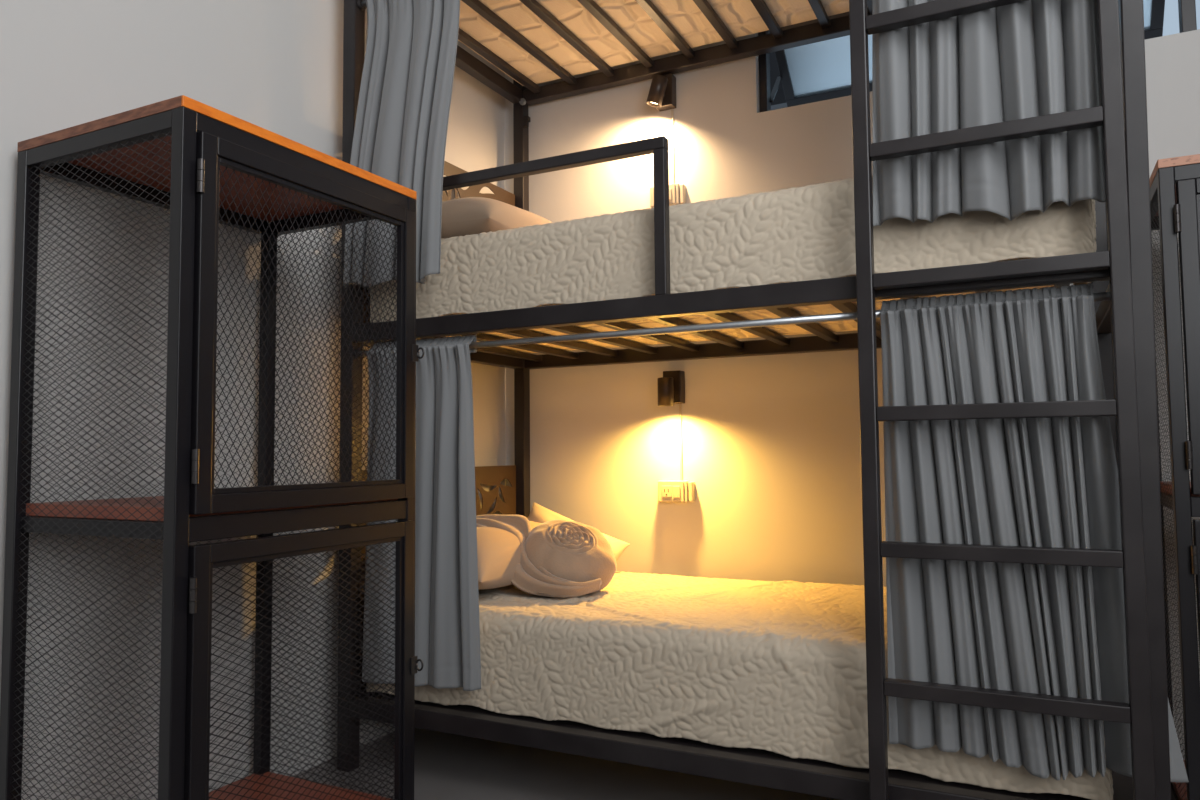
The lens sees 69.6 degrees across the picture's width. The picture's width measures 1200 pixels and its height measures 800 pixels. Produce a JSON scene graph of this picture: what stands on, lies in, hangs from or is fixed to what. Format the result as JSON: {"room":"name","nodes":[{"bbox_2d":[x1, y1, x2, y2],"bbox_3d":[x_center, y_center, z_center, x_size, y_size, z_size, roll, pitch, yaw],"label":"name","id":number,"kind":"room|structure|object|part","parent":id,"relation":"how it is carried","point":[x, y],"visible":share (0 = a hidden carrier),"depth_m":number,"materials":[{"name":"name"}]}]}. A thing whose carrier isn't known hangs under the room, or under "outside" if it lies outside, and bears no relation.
{"room":"dormitory","nodes":[
{"label":"dormitory","id":0,"kind":"room"},
{"bbox_2d":[0,0,505,799],"bbox_3d":[-1.397,-0.603,1.579,0.120,3.200,4.520,-2,-4,27],"label":"wall","id":1,"kind":"structure","parent":0,"point":[276,66],"depth_m":2.06,"materials":[{"name":"grey paint"}]},
{"bbox_2d":[291,728,838,799],"bbox_3d":[0.172,0.982,0.699,3.600,0.100,4.520,-2,-4,27],"label":"floor","id":2,"kind":"structure","parent":0,"point":[447,766],"depth_m":2.37,"materials":[{"name":"grey concrete"}]},
{"bbox_2d":[0,95,423,799],"bbox_3d":[-0.799,0.245,1.890,0.534,1.533,0.652,-2,-4,27],"label":"locker","id":3,"kind":"object","parent":2,"relation":"on","point":[200,162],"visible":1,"depth_m":1.72,"materials":[{"name":"black metal"}]},
{"bbox_3d":[-1.164,0.248,1.726,0.030,1.513,0.030,-2,-4,27],"label":"corner post","id":4,"kind":"part","parent":3,"relation":"part of","materials":[{"name":"black metal"}]},
{"bbox_3d":[-1.025,0.263,2.003,0.026,0.030,0.592,-2,-4,27],"label":"cross rail","id":5,"kind":"part","parent":3,"relation":"part of","materials":[{"name":"black metal"}]},
{"bbox_3d":[-0.957,0.231,1.614,0.442,1.432,0.001,-2,-4,27],"label":"panel","id":6,"kind":"part","parent":3,"relation":"part of","materials":[{"name":"black metal"}]},
{"bbox_3d":[-0.952,0.240,1.624,0.441,0.030,0.014,-2,-4,27],"label":"cross rail","id":7,"kind":"part","parent":3,"relation":"part of","materials":[{"name":"black metal"}]},
{"bbox_3d":[-0.961,-0.499,1.663,0.441,0.033,0.026,-2,-4,27],"label":"cross rail","id":8,"kind":"part","parent":3,"relation":"part of","materials":[{"name":"black metal"}]},
{"bbox_3d":[-1.022,0.614,1.982,0.001,0.673,0.592,-2,-4,27],"label":"panel","id":9,"kind":"part","parent":3,"relation":"part of","materials":[{"name":"black metal"}]},
{"bbox_3d":[-1.029,-0.118,2.026,0.001,0.683,0.592,-2,-4,27],"label":"panel","id":10,"kind":"part","parent":3,"relation":"part of","materials":[{"name":"black metal"}]},
{"bbox_3d":[-1.032,-0.475,2.048,0.026,0.033,0.592,-2,-4,27],"label":"cross rail","id":11,"kind":"part","parent":3,"relation":"part of","materials":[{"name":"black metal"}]},
{"bbox_3d":[-0.744,0.232,1.514,0.030,1.513,0.030,-2,-4,27],"label":"corner post","id":12,"kind":"part","parent":3,"relation":"part of","materials":[{"name":"black metal"}]},
{"bbox_2d":[26,496,397,521],"bbox_3d":[-0.816,0.227,1.900,0.437,0.025,0.612,-2,-4,27],"label":"shelf","id":13,"kind":"object","parent":3,"relation":"attached to","point":[126,509],"depth_m":1.65,"materials":[{"name":"brown wood"}]},
{"bbox_3d":[-0.884,0.279,2.280,0.030,1.513,0.030,-2,-4,27],"label":"corner post","id":14,"kind":"part","parent":3,"relation":"part of","materials":[{"name":"black metal"}]},
{"bbox_3d":[-0.604,0.245,1.792,0.026,0.043,0.592,-2,-4,27],"label":"cross rail","id":15,"kind":"part","parent":3,"relation":"part of","materials":[{"name":"black metal"}]},
{"bbox_3d":[-0.584,0.610,1.770,0.022,0.677,0.602,-2,-4,27],"label":"door","id":16,"kind":"part","parent":3,"relation":"part of","materials":[{"name":"black metal"}]},
{"bbox_3d":[-0.591,-0.127,1.815,0.022,0.691,0.602,-2,-4,27],"label":"door","id":17,"kind":"part","parent":3,"relation":"part of","materials":[{"name":"black metal"}]},
{"bbox_3d":[-0.590,0.611,1.774,0.001,0.594,0.519,-2,-4,27],"label":"panel","id":18,"kind":"part","parent":3,"relation":"part of","materials":[{"name":"black metal"}]},
{"bbox_3d":[-0.611,-0.492,1.836,0.026,0.033,0.592,-2,-4,27],"label":"cross rail","id":19,"kind":"part","parent":3,"relation":"part of","materials":[{"name":"black metal"}]},
{"bbox_3d":[-0.586,0.611,1.771,0.014,0.609,0.534,-2,-4,27],"label":"frame","id":20,"kind":"part","parent":3,"relation":"part of","materials":[{"name":"black metal"}]},
{"bbox_3d":[-0.597,-0.127,1.818,0.001,0.608,0.519,-2,-4,27],"label":"panel","id":21,"kind":"part","parent":3,"relation":"part of","materials":[{"name":"black metal"}]},
{"bbox_3d":[-0.593,-0.127,1.816,0.014,0.623,0.534,-2,-4,27],"label":"frame","id":22,"kind":"part","parent":3,"relation":"part of","materials":[{"name":"black metal"}]},
{"bbox_3d":[-0.680,-0.468,2.220,0.441,0.033,0.026,-2,-4,27],"label":"cross rail","id":23,"kind":"part","parent":3,"relation":"part of","materials":[{"name":"black metal"}]},
{"bbox_3d":[-0.671,0.263,2.181,0.442,1.432,0.001,-2,-4,27],"label":"panel","id":24,"kind":"part","parent":3,"relation":"part of","materials":[{"name":"black metal"}]},
{"bbox_3d":[-0.464,0.262,2.069,0.030,1.513,0.030,-2,-4,27],"label":"corner post","id":25,"kind":"part","parent":3,"relation":"part of","materials":[{"name":"black metal"}]},
{"bbox_2d":[337,0,1170,799],"bbox_3d":[0.353,-0.325,2.477,2.018,2.720,1.038,-2,-4,27],"label":"bunk bed","id":26,"kind":"object","parent":2,"relation":"on","point":[1121,265],"visible":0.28,"depth_m":1.82,"materials":[{"name":"paint"}]},
{"bbox_3d":[-0.726,-0.312,2.528,0.045,2.720,0.045,-2,-4,27],"label":"post","id":27,"kind":"part","parent":26,"relation":"part of","materials":[{"name":"paint"}]},
{"bbox_2d":[357,0,366,9],"bbox_3d":[0.138,-1.210,2.141,1.908,0.032,0.032,-2,-4,27],"label":"curtain rod","id":28,"kind":"object","parent":26,"relation":"attached to","point":[361,4],"visible":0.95,"depth_m":2.56,"materials":[{"name":"grey metal"}]},
{"bbox_2d":[343,0,459,287],"bbox_3d":[-0.557,-0.765,2.432,0.366,0.905,0.110,-2,-4,27],"label":"curtain","id":29,"kind":"object","parent":28,"relation":"hanging from","point":[400,135],"visible":0.77,"depth_m":2.40,"materials":[{"name":"grey fabric"}]},
{"bbox_2d":[872,0,1105,226],"bbox_3d":[0.782,-0.816,1.790,0.444,0.903,0.076,-2,-4,27],"label":"curtain","id":30,"kind":"object","parent":28,"relation":"hanging from","point":[1029,58],"visible":0.84,"depth_m":1.76,"materials":[{"name":"grey fabric"}]},
{"bbox_3d":[-0.505,0.891,2.874,0.041,0.050,0.892,-2,-4,27],"label":"rail","id":31,"kind":"part","parent":26,"relation":"part of","materials":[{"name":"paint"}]},
{"bbox_3d":[-0.522,0.548,2.903,0.003,0.639,0.892,-2,-4,27],"label":"headboard","id":32,"kind":"part","parent":26,"relation":"part of","materials":[{"name":"brown metal"}]},
{"bbox_3d":[-0.532,-0.509,2.966,0.003,0.635,0.892,-2,-4,27],"label":"headboard","id":33,"kind":"part","parent":26,"relation":"part of","materials":[{"name":"brown metal"}]},
{"bbox_3d":[-0.514,-0.168,2.938,0.041,0.050,0.892,-2,-4,27],"label":"rail","id":34,"kind":"part","parent":26,"relation":"part of","materials":[{"name":"metal"}]},
{"bbox_3d":[-0.524,-1.216,3.001,0.041,0.050,0.892,-2,-4,27],"label":"rail","id":35,"kind":"part","parent":26,"relation":"part of","materials":[{"name":"metal"}]},
{"bbox_3d":[-0.305,-0.266,3.363,0.045,2.720,0.045,-2,-4,27],"label":"post","id":36,"kind":"part","parent":26,"relation":"part of","materials":[{"name":"metal"}]},
{"bbox_3d":[-0.274,-0.606,2.314,0.976,0.030,0.030,-2,-4,27],"label":"guard rail","id":37,"kind":"part","parent":26,"relation":"part of","materials":[{"name":"metal"}]},
{"bbox_2d":[458,0,848,85],"bbox_3d":[0.346,-1.382,2.570,1.893,0.218,0.880,-2,-4,27],"label":"mattress","id":38,"kind":"object","parent":26,"relation":"on","point":[741,18],"visible":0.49,"depth_m":2.89,"materials":[{"name":"beige fabric"}]},
{"bbox_3d":[0.150,-0.429,2.090,0.030,0.358,0.030,-2,-4,27],"label":"guard post","id":39,"kind":"part","parent":26,"relation":"part of","materials":[{"name":"metal"}]},
{"bbox_3d":[0.157,0.833,2.017,1.910,0.050,0.042,-2,-4,27],"label":"rail","id":40,"kind":"part","parent":26,"relation":"part of","materials":[{"name":"metal"}]},
{"bbox_3d":[0.560,-1.227,2.981,1.910,0.050,0.042,-2,-4,27],"label":"rail","id":41,"kind":"part","parent":26,"relation":"part of","materials":[{"name":"metal"}]},
{"bbox_3d":[0.570,-0.179,2.918,1.910,0.050,0.042,-2,-4,27],"label":"rail","id":42,"kind":"part","parent":26,"relation":"part of","materials":[{"name":"metal"}]},
{"bbox_3d":[0.147,-0.225,2.080,1.910,0.050,0.042,-2,-4,27],"label":"rail","id":43,"kind":"part","parent":26,"relation":"part of","materials":[{"name":"metal"}]},
{"bbox_2d":[354,292,1109,358],"bbox_3d":[0.148,-0.167,2.078,1.908,0.032,0.032,-2,-4,27],"label":"curtain rod","id":44,"kind":"object","parent":26,"relation":"attached to","point":[1102,296],"visible":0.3,"depth_m":2.04,"materials":[{"name":"grey metal"}]},
{"bbox_2d":[354,349,362,358],"bbox_3d":[-0.699,-0.133,2.503,0.012,0.032,0.032,-2,-4,27],"label":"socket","id":45,"kind":"object","parent":44,"relation":"attached to","point":[360,350],"depth_m":2.49,"materials":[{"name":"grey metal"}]},
{"bbox_2d":[362,334,480,690],"bbox_3d":[-0.492,0.303,2.365,0.398,0.956,0.061,-2,-4,27],"label":"curtain","id":46,"kind":"object","parent":44,"relation":"hanging from","point":[447,624],"visible":0.62,"depth_m":2.33,"materials":[{"name":"grey fabric"}]},
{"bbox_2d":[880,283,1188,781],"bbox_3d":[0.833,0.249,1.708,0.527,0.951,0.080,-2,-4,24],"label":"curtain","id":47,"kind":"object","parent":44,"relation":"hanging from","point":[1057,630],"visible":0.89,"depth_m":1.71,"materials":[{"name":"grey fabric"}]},
{"bbox_2d":[443,258,1053,352],"bbox_3d":[0.333,-0.328,2.523,1.787,0.208,0.812,-2,-4,27],"label":"mattress","id":48,"kind":"object","parent":26,"relation":"on","point":[846,325],"visible":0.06,"depth_m":2.59,"materials":[{"name":"beige fabric"}]},
{"bbox_2d":[369,175,1096,322],"bbox_3d":[0.346,-0.354,2.520,1.873,0.245,0.874,-2,-4,27],"label":"quilt","id":49,"kind":"object","parent":48,"relation":"on","point":[793,234],"visible":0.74,"depth_m":2.07,"materials":[{"name":"beige fabric"}]},
{"bbox_2d":[441,197,552,238],"bbox_3d":[-0.324,-0.528,2.839,0.389,0.177,0.720,-2,-4,27],"label":"pillow","id":50,"kind":"object","parent":49,"relation":"on","point":[468,215],"visible":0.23,"depth_m":2.52,"materials":[{"name":"beige fabric"}]},
{"bbox_3d":[0.368,0.853,2.436,1.910,0.028,0.896,-2,-4,27],"label":"panel","id":51,"kind":"part","parent":26,"relation":"part of","materials":[{"name":"paint"}]},
{"bbox_3d":[1.231,-0.237,2.061,0.041,0.050,0.892,-2,-4,27],"label":"rail","id":52,"kind":"part","parent":26,"relation":"part of","materials":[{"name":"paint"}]},
{"bbox_3d":[1.441,-0.335,2.485,0.045,2.720,0.045,-2,-4,27],"label":"post","id":53,"kind":"part","parent":26,"relation":"part of","materials":[{"name":"metal"}]},
{"bbox_3d":[1.026,-0.381,1.647,0.067,2.720,0.045,-2,-4,27],"label":"post","id":54,"kind":"part","parent":26,"relation":"part of","materials":[{"name":"metal"}]},
{"bbox_2d":[1149,154,1199,799],"bbox_3d":[1.655,0.226,1.952,0.652,1.533,0.534,-2,-4,27],"label":"locker","id":55,"kind":"object","parent":2,"relation":"on","point":[1175,181],"visible":0.64,"depth_m":1.90,"materials":[{"name":"black metal"}]},
{"bbox_3d":[1.377,-0.491,2.151,0.026,0.033,0.441,-2,-4,27],"label":"cross rail","id":56,"kind":"part","parent":55,"relation":"part of","materials":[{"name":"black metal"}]},
{"bbox_3d":[1.762,-0.491,2.222,0.592,0.033,0.026,-2,-4,27],"label":"cross rail","id":57,"kind":"part","parent":55,"relation":"part of","materials":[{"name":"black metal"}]},
{"bbox_3d":[1.491,0.259,2.316,0.030,1.513,0.030,-2,-4,27],"label":"corner post","id":58,"kind":"part","parent":55,"relation":"part of","materials":[{"name":"black metal"}]},
{"bbox_3d":[1.389,0.247,2.104,0.014,0.030,0.441,-2,-4,27],"label":"cross rail","id":59,"kind":"part","parent":55,"relation":"part of","materials":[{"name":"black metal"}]},
{"bbox_3d":[1.378,0.239,2.110,0.001,1.432,0.442,-2,-4,27],"label":"panel","id":60,"kind":"part","parent":55,"relation":"part of","materials":[{"name":"black metal"}]},
{"bbox_3d":[1.765,-0.134,2.200,0.592,0.683,0.001,-2,-4,27],"label":"panel","id":61,"kind":"part","parent":55,"relation":"part of","materials":[{"name":"black metal"}]},
{"bbox_3d":[1.390,0.968,2.063,0.026,0.030,0.441,-2,-4,27],"label":"cross rail","id":62,"kind":"part","parent":55,"relation":"part of","materials":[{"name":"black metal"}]},
{"bbox_2d":[1160,481,1199,496],"bbox_3d":[1.663,0.208,1.970,0.612,0.025,0.437,-2,-4,27],"label":"shelf","id":63,"kind":"object","parent":55,"relation":"attached to","point":[1165,486],"depth_m":2.10,"materials":[{"name":"brown wood"}]},
{"bbox_3d":[1.772,0.598,2.156,0.592,0.673,0.001,-2,-4,27],"label":"panel","id":64,"kind":"part","parent":55,"relation":"part of","materials":[{"name":"black metal"}]},
{"bbox_3d":[1.549,-0.514,1.801,0.592,0.033,0.026,-2,-4,27],"label":"cross rail","id":65,"kind":"part","parent":55,"relation":"part of","materials":[{"name":"black metal"}]},
{"bbox_3d":[1.554,-0.150,1.763,0.602,0.691,0.022,-2,-4,27],"label":"door","id":66,"kind":"part","parent":55,"relation":"part of","materials":[{"name":"black metal"}]},
{"bbox_3d":[1.556,0.223,1.757,0.592,0.043,0.026,-2,-4,27],"label":"cross rail","id":67,"kind":"part","parent":55,"relation":"part of","materials":[{"name":"black metal"}]},
{"bbox_3d":[1.560,0.587,1.719,0.602,0.677,0.022,-2,-4,27],"label":"door","id":68,"kind":"part","parent":55,"relation":"part of","materials":[{"name":"black metal"}]},
{"bbox_3d":[1.554,-0.150,1.765,0.534,0.623,0.014,-2,-4,27],"label":"frame","id":69,"kind":"part","parent":55,"relation":"part of","materials":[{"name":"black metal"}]},
{"bbox_2d":[505,29,1199,759],"bbox_3d":[1.156,-0.556,2.755,3.380,3.200,0.120,-2,-4,27],"label":"wall","id":70,"kind":"structure","parent":0,"point":[771,446],"depth_m":3.04,"materials":[{"name":"grey paint"}]},
{"bbox_2d":[646,73,675,110],"bbox_3d":[0.219,-1.118,3.124,0.082,0.133,0.120,-2,-4,27],"label":"wall lamp","id":71,"kind":"object","parent":70,"relation":"attached to","point":[662,92],"visible":1,"depth_m":3.12,"materials":[{"name":"brown metal"}]},
{"bbox_3d":[0.205,-1.108,3.095,0.082,0.110,0.056,-2,-4,27],"label":"lamp shade","id":72,"kind":"part","parent":71,"relation":"part of","materials":[{"name":"brown metal"}]},
{"bbox_2d":[650,183,685,207],"bbox_3d":[0.245,-0.741,3.132,0.128,0.076,0.045,-2,-4,27],"label":"power outlet","id":73,"kind":"object","parent":70,"relation":"attached to","point":[677,192],"visible":0.52,"depth_m":3.10,"materials":[{"name":"beige plastic"}]},
{"bbox_3d":[0.227,-0.741,3.124,0.098,0.072,0.005,-2,-4,27],"label":"plate","id":74,"kind":"part","parent":73,"relation":"part of","materials":[{"name":"beige plastic"}]},
{"bbox_2d":[669,188,671,199],"bbox_3d":[0.245,-0.741,3.109,0.028,0.042,0.004,-2,-4,27],"label":"switch","id":75,"kind":"object","parent":73,"relation":"attached to","point":[670,189],"depth_m":3.10,"materials":[{"name":"beige plastic"}]},
{"bbox_2d":[657,370,684,405],"bbox_3d":[0.247,-0.042,3.050,0.068,0.127,0.120,-2,-4,27],"label":"wall lamp","id":76,"kind":"object","parent":70,"relation":"attached to","point":[671,387],"visible":1,"depth_m":3.02,"materials":[{"name":"brown metal"}]},
{"bbox_3d":[0.230,-0.029,3.023,0.056,0.098,0.056,-2,-4,27],"label":"lamp shade","id":77,"kind":"part","parent":76,"relation":"part of","materials":[{"name":"brown metal"}]},
{"bbox_2d":[671,109,674,183],"bbox_3d":[0.267,-0.922,3.153,0.008,0.289,0.006,-2,-4,27],"label":"cable conduit","id":78,"kind":"object","parent":70,"relation":"attached to","point":[672,110],"visible":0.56,"depth_m":3.15,"materials":[{"name":"beige plastic"}]},
{"bbox_2d":[658,480,694,501],"bbox_3d":[0.270,0.324,3.061,0.128,0.076,0.045,-2,-4,27],"label":"power outlet","id":79,"kind":"object","parent":70,"relation":"attached to","point":[668,490],"visible":1,"depth_m":3.04,"materials":[{"name":"beige plastic"}]},
{"bbox_2d":[662,486,671,496],"bbox_3d":[0.236,0.324,3.055,0.038,0.040,0.003,-2,-4,27],"label":"socket","id":80,"kind":"object","parent":79,"relation":"attached to","point":[666,490],"depth_m":3.05,"materials":[{"name":"grey plastic"}]},
{"bbox_3d":[0.251,0.324,3.053,0.098,0.072,0.005,-2,-4,27],"label":"plate","id":81,"kind":"part","parent":79,"relation":"part of","materials":[{"name":"beige plastic"}]},
{"bbox_2d":[673,486,679,497],"bbox_3d":[0.269,0.324,3.038,0.028,0.042,0.004,-2,-4,27],"label":"switch","id":82,"kind":"object","parent":79,"relation":"attached to","point":[676,489],"depth_m":3.04,"materials":[{"name":"beige plastic"}]},
{"bbox_2d":[679,404,682,479],"bbox_3d":[0.289,0.150,3.083,0.008,0.274,0.006,-2,-4,27],"label":"cable conduit","id":83,"kind":"object","parent":70,"relation":"attached to","point":[680,405],"visible":1,"depth_m":3.08,"materials":[{"name":"beige plastic"}]},
{"bbox_2d":[758,0,1196,111],"bbox_3d":[1.276,-1.206,2.860,1.455,0.372,0.282,-2,-4,27],"label":"window","id":84,"kind":"structure","parent":70,"relation":"in","point":[818,71],"depth_m":3.11,"materials":[{"name":"black metal"}]},
{"bbox_3d":[0.637,-1.130,3.138,0.018,0.150,0.145,-2,-4,27],"label":"stay arm","id":85,"kind":"part","parent":84,"relation":"part of","materials":[{"name":"grey metal"}]},
{"label":"outside","id":86,"kind":"structure","parent":0,"visible":0},
{"bbox_2d":[769,31,786,109],"bbox_3d":[0.300,-2.185,4.444,1.490,1.730,0.340,-2,-4,27],"label":"wall","id":87,"kind":"structure","parent":86,"point":[779,102],"depth_m":3.98,"materials":[{"name":"paint"}]},
{"bbox_3d":[0.343,0.723,2.459,1.787,0.225,0.812,-2,-4,27],"label":"mattress","id":88,"kind":"object","parent":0,"visible":0},
{"bbox_2d":[366,571,1113,799],"bbox_3d":[0.347,0.696,2.460,1.860,0.275,0.882,-2,-4,27],"label":"quilt","id":89,"kind":"object","parent":88,"relation":"on","point":[779,667],"visible":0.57,"depth_m":2.09,"materials":[{"name":"beige fabric"}]},
{"bbox_2d":[477,521,541,589],"bbox_3d":[-0.337,0.479,2.767,0.378,0.181,0.700,-2,-4,27],"label":"pillow","id":90,"kind":"object","parent":89,"relation":"on","point":[498,550],"visible":0.24,"depth_m":2.50,"materials":[{"name":"beige fabric"}]},
{"bbox_2d":[476,514,616,596],"bbox_3d":[-0.203,0.469,2.667,0.523,0.220,0.309,-2,-4,27],"label":"pillow","id":91,"kind":"object","parent":89,"relation":"on","point":[559,558],"visible":0.95,"depth_m":2.54,"materials":[{"name":"beige fabric"}]},
{"bbox_2d":[528,502,629,560],"bbox_3d":[-0.110,0.504,3.071,0.433,0.270,0.098,-2,-4,25],"label":"pillow","id":92,"kind":"object","parent":89,"relation":"on","point":[540,514],"visible":0.2,"depth_m":3.11,"materials":[{"name":"beige fabric"}]}
]}

